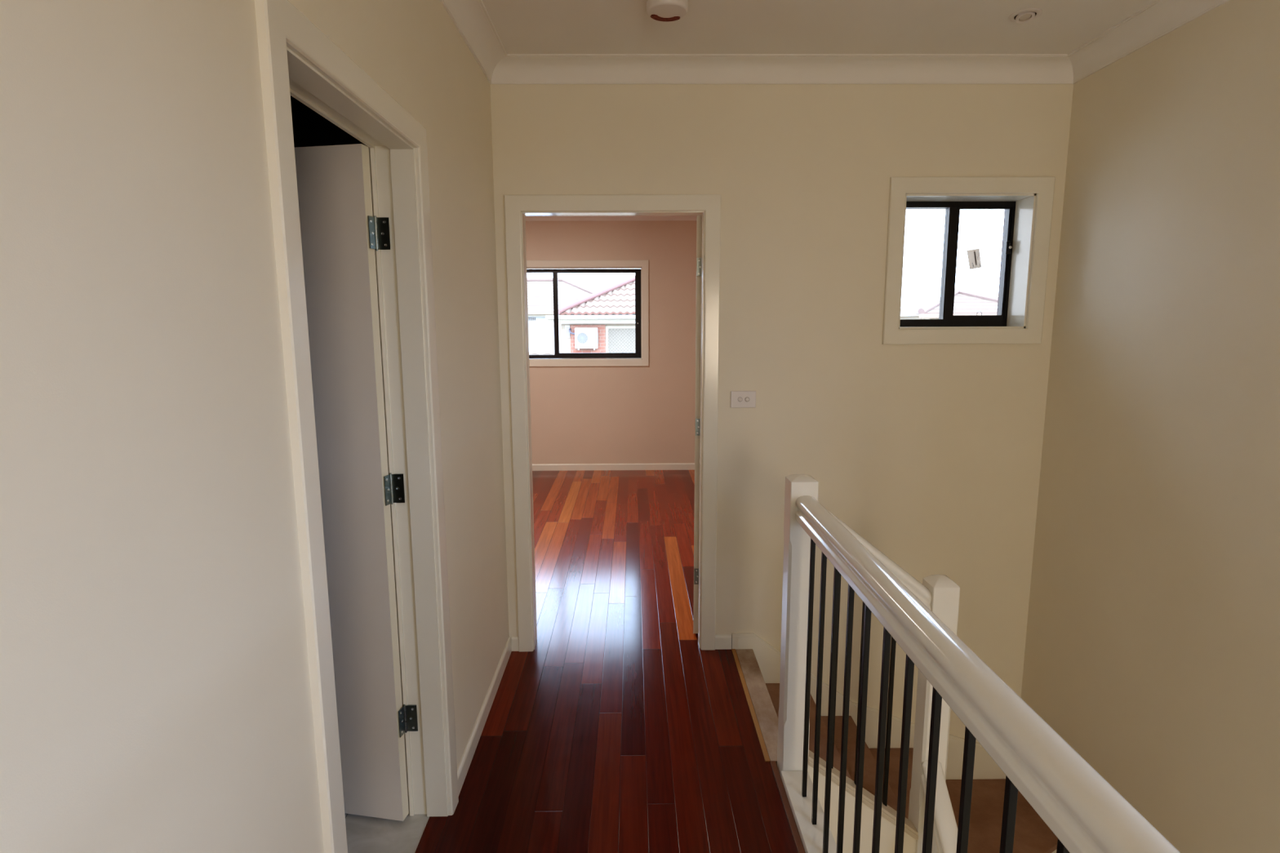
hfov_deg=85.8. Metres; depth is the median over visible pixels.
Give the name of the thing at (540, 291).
house
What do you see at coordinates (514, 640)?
baseboard
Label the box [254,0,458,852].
door
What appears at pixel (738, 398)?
light switch
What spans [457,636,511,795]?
baseboard
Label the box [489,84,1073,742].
wall
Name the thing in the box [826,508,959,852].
balustrade
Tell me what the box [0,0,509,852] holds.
wall
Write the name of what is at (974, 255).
window sticker
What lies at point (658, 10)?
smoke detector
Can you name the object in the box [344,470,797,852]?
floor
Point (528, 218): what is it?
crown molding
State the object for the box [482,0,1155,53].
ceiling
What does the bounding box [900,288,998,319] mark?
house
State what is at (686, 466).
baseboard
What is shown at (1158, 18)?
crown molding
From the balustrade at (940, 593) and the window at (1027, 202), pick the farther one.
the window at (1027, 202)
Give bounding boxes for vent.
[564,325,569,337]
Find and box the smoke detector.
[646,0,688,21]
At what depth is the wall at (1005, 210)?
3.35 m
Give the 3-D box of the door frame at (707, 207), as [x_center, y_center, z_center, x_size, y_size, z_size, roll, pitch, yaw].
[-0.097,-0.036,3.628,0.994,2.120,0.938,0,9,-1]
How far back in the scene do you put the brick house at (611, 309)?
24.13 m
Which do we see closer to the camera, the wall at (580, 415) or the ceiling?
the ceiling
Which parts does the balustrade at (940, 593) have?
handrail, newel post, handrail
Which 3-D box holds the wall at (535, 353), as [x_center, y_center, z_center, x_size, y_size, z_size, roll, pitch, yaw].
[-5.201,-0.269,19.184,6.000,3.612,0.240,0,9,-1]
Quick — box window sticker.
[966,248,981,269]
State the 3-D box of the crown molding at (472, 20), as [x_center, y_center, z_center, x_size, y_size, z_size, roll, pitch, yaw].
[-0.563,-1.074,0.103,0.092,0.088,5.742,0,9,-1]
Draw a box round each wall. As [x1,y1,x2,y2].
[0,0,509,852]
[290,95,399,659]
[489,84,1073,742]
[525,220,696,464]
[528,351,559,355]
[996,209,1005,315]
[1021,0,1279,852]
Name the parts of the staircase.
panel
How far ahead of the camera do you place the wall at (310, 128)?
2.83 m
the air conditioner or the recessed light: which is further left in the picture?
the air conditioner
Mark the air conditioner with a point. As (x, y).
(584, 338)
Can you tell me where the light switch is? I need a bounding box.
[730,391,755,408]
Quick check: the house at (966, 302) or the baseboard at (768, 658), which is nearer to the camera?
the baseboard at (768, 658)
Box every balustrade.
[769,474,1180,852]
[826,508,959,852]
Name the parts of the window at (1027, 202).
frame, sash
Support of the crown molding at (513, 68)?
attached to the wall at (931, 454)
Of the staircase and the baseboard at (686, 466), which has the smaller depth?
the staircase
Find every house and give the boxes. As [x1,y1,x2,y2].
[527,277,595,352]
[545,275,635,352]
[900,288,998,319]
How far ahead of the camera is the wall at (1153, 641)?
2.43 m
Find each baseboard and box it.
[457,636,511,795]
[511,636,518,651]
[532,462,694,471]
[715,632,1005,779]
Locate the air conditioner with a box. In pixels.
[568,327,598,350]
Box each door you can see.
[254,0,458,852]
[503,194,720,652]
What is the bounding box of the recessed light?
[1008,8,1042,23]
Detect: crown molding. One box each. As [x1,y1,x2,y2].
[440,0,506,84]
[491,53,1073,84]
[524,215,697,221]
[1067,0,1229,84]
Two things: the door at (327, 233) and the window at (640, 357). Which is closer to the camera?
the door at (327, 233)
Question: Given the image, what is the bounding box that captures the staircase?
[731,648,1057,852]
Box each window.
[526,259,648,366]
[881,176,1055,344]
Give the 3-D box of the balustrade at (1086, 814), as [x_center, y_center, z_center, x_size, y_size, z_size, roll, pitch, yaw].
[0.544,1.036,0.550,0.116,1.228,3.772,0,9,-1]

